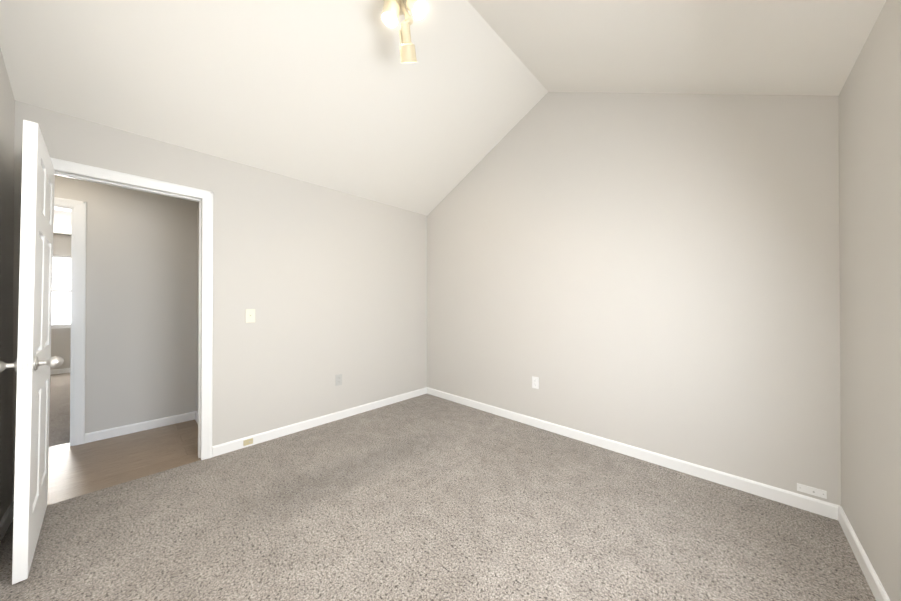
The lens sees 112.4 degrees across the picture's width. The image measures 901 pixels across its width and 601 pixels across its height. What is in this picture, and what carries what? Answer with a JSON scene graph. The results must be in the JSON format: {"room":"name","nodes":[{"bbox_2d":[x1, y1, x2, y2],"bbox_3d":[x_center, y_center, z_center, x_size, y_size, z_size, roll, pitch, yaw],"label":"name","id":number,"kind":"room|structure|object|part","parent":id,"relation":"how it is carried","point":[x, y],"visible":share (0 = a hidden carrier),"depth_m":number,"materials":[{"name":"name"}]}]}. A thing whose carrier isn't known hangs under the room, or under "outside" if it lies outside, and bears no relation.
{"room":"empty bedroom","nodes":[
{"label":"empty bedroom","id":0,"kind":"room"},
{"bbox_2d":[0,48,14,520],"bbox_3d":[-1.328,-0.431,0.520,3.760,3.369,0.120,0,0,43],"label":"wall","id":1,"kind":"structure","parent":0,"point":[7,118],"depth_m":1.67,"materials":[{"name":"grey paint"}]},
{"bbox_2d":[0,501,13,541],"bbox_3d":[-1.282,1.212,0.561,3.520,0.083,0.013,0,0,43],"label":"baseboard","id":2,"kind":"structure","parent":1,"relation":"attached to","point":[6,520],"depth_m":1.66,"materials":[{"name":"white"}]},
{"bbox_2d":[49,373,69,446],"bbox_3d":[-5.405,1.320,3.753,4.380,0.100,4.440,0,0,43],"label":"floor","id":3,"kind":"structure","parent":0,"point":[59,420],"depth_m":3.51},
{"bbox_2d":[50,233,70,369],"bbox_3d":[-6.954,0.027,5.222,0.120,2.500,4.200,0,0,43],"label":"wall","id":4,"kind":"structure","parent":0,"point":[61,342],"depth_m":5.28,"materials":[{"name":"grey paint"}]},
{"bbox_2d":[50,368,69,374],"bbox_3d":[-6.906,1.236,5.170,0.013,0.083,4.200,0,0,43],"label":"baseboard","id":5,"kind":"structure","parent":4,"relation":"attached to","point":[66,370],"depth_m":5.26,"materials":[{"name":"white wood"}]},
{"bbox_2d":[51,255,70,328],"bbox_3d":[-6.753,-0.152,5.390,0.137,1.280,1.160,0,0,43],"label":"window","id":6,"kind":"structure","parent":4,"relation":"in","point":[61,297],"depth_m":5.33,"materials":[{"name":"white glass"}]},
{"bbox_2d":[53,209,70,234],"bbox_3d":[-5.405,-1.230,3.766,4.380,0.120,4.440,0,0,43],"label":"ceiling","id":7,"kind":"structure","parent":0,"point":[62,221],"depth_m":4.51,"materials":[{"name":"white paint"}]},
{"bbox_2d":[47,420,200,504],"bbox_3d":[-3.162,1.312,2.036,1.240,0.099,2.580,0,0,43],"label":"floor","id":8,"kind":"structure","parent":0,"point":[80,469],"depth_m":2.41,"materials":[{"name":"laminate"}]},
{"bbox_2d":[54,175,193,432],"bbox_3d":[-3.569,0.013,2.427,0.120,2.500,2.580,0,0,43],"label":"wall","id":9,"kind":"structure","parent":0,"point":[142,296],"depth_m":2.91,"materials":[{"name":"grey paint"}]},
{"bbox_2d":[54,197,85,445],"bbox_3d":[-3.602,0.193,2.378,0.139,2.140,0.931,0,0,43],"label":"door frame","id":10,"kind":"structure","parent":9,"relation":"attached to","point":[79,316],"depth_m":2.64,"materials":[{"name":"white wood"}]},
{"bbox_2d":[85,412,193,442],"bbox_3d":[-2.986,1.224,2.941,0.013,0.083,0.742,0,0,43],"label":"baseboard","id":11,"kind":"structure","parent":9,"relation":"attached to","point":[127,429],"depth_m":2.90,"materials":[{"name":"white wood"}]},
{"bbox_2d":[194,201,198,412],"bbox_3d":[-2.307,0.016,2.927,0.970,2.500,0.120,0,0,43],"label":"wall","id":12,"kind":"structure","parent":0,"point":[196,204],"depth_m":3.22,"materials":[{"name":"grey paint"}]},
{"bbox_2d":[194,411,197,423],"bbox_3d":[-2.363,1.224,2.883,1.000,0.083,0.013,0,0,43],"label":"baseboard","id":13,"kind":"structure","parent":12,"relation":"attached to","point":[195,412],"depth_m":3.18,"materials":[{"name":"white wood"}]},
{"bbox_2d":[12,100,426,500],"bbox_3d":[-1.488,0.006,3.000,0.120,2.520,3.510,0,0,43],"label":"wall","id":14,"kind":"structure","parent":0,"point":[328,285],"depth_m":2.85,"materials":[{"name":"grey paint"}]},
{"bbox_2d":[50,157,212,459],"bbox_3d":[-2.281,0.190,2.159,0.156,2.143,0.896,0,0,43],"label":"door frame","id":15,"kind":"structure","parent":14,"relation":"attached to","point":[206,196],"depth_m":2.40,"materials":[{"name":"white wood"}]},
{"bbox_2d":[0,120,63,584],"bbox_3d":[-2.187,0.220,1.590,0.753,2.054,0.216,0,-1,41],"label":"door leaf","id":16,"kind":"structure","parent":15,"relation":"attached to","point":[34,340],"depth_m":1.37,"materials":[{"name":"white wood"}]},
{"bbox_3d":[-1.939,0.293,1.374,0.096,0.066,0.216,0,-1,41],"label":"door leaf knob","id":17,"kind":"part","parent":16,"relation":"part of","materials":[{"name":"silver metal"}]},
{"bbox_2d":[246,309,254,322],"bbox_3d":[-1.742,0.134,2.627,0.023,0.115,0.070,0,0,43],"label":"switch plate","id":18,"kind":"object","parent":14,"relation":"attached to","point":[250,315],"visible":1,"depth_m":2.63,"materials":[{"name":"beige plastic"}]},
{"bbox_2d":[212,387,427,456],"bbox_3d":[-1.131,1.226,3.276,0.013,0.083,2.310,0,0,43],"label":"baseboard","id":19,"kind":"structure","parent":14,"relation":"attached to","point":[223,448],"depth_m":2.99,"materials":[{"name":"white wood"}]},
{"bbox_2d":[243,438,252,445],"bbox_3d":[-1.747,1.224,2.605,0.011,0.046,0.070,0,0,43],"label":"outlet plate","id":20,"kind":"object","parent":19,"relation":"attached to","point":[247,442],"visible":1,"depth_m":2.60,"materials":[{"name":"beige plastic"}]},
{"bbox_2d":[336,374,341,385],"bbox_3d":[-1.191,0.847,3.217,0.008,0.115,0.070,0,0,43],"label":"electrical outlet","id":21,"kind":"object","parent":14,"relation":"attached to","point":[338,379],"visible":1,"depth_m":3.22,"materials":[{"name":"grey plastic"}]},
{"bbox_2d":[0,394,875,600],"bbox_3d":[-0.121,1.309,1.703,3.640,0.100,3.510,0,0,43],"label":"floor carpet","id":22,"kind":"object","parent":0,"point":[426,497],"visible":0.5,"depth_m":1.66,"materials":[{"name":"grey carpet"}]},
{"bbox_2d":[0,0,885,215],"bbox_3d":[-0.165,-1.665,1.760,3.760,1.089,3.510,0,0,43],"label":"ceiling","id":23,"kind":"structure","parent":0,"point":[337,95],"depth_m":2.03,"materials":[{"name":"white paint"}]},
{"bbox_2d":[381,0,427,62],"bbox_3d":[-0.285,-1.743,1.856,0.322,0.469,0.254,0,0,43],"label":"spotlight fixture","id":24,"kind":"object","parent":23,"relation":"attached to","point":[396,8],"depth_m":1.84,"materials":[{"name":"gold"}]},
{"bbox_3d":[-0.366,-1.720,1.833,0.096,0.028,0.095,0,0,43],"label":"spotlight fixture bulb","id":25,"kind":"part","parent":24,"relation":"part of","materials":[{"name":"white glass"}]},
{"bbox_3d":[-0.191,-1.747,1.802,0.086,0.058,0.094,0,0,43],"label":"spotlight fixture bulb","id":26,"kind":"part","parent":24,"relation":"part of","materials":[{"name":"white glass"}]},
{"bbox_2d":[427,92,840,505],"bbox_3d":[0.999,-0.419,2.986,3.760,3.369,0.120,0,0,43],"label":"wall","id":27,"kind":"structure","parent":0,"point":[659,273],"depth_m":2.32,"materials":[{"name":"grey paint"}]},
{"bbox_2d":[532,376,538,388],"bbox_3d":[0.853,0.826,3.030,0.070,0.115,0.008,0,0,43],"label":"electrical outlet","id":28,"kind":"object","parent":27,"relation":"attached to","point":[535,382],"visible":1,"depth_m":3.02,"materials":[{"name":"white plastic"}]},
{"bbox_2d":[428,387,841,517],"bbox_3d":[0.953,1.224,2.929,3.520,0.083,0.013,0,0,43],"label":"baseboard","id":29,"kind":"structure","parent":27,"relation":"attached to","point":[814,505],"depth_m":2.27,"materials":[{"name":"white wood"}]},
{"bbox_2d":[797,483,826,498],"bbox_3d":[2.154,1.137,1.798,0.114,0.045,0.011,0,0,43],"label":"outlet plate","id":30,"kind":"object","parent":27,"relation":"attached to","point":[812,491],"visible":1,"depth_m":1.80,"materials":[{"name":"white plastic"}]},
{"bbox_2d":[839,0,900,600],"bbox_3d":[1.159,-0.007,0.502,0.120,2.520,3.510,0,0,43],"label":"wall","id":31,"kind":"structure","parent":0,"point":[870,220],"depth_m":1.31,"materials":[{"name":"grey paint"}]},
{"bbox_2d":[832,503,890,600],"bbox_3d":[1.111,1.212,0.541,0.013,0.083,3.210,0,0,43],"label":"baseboard","id":32,"kind":"structure","parent":31,"relation":"attached to","point":[838,513],"depth_m":1.42,"materials":[{"name":"white"}]}
]}

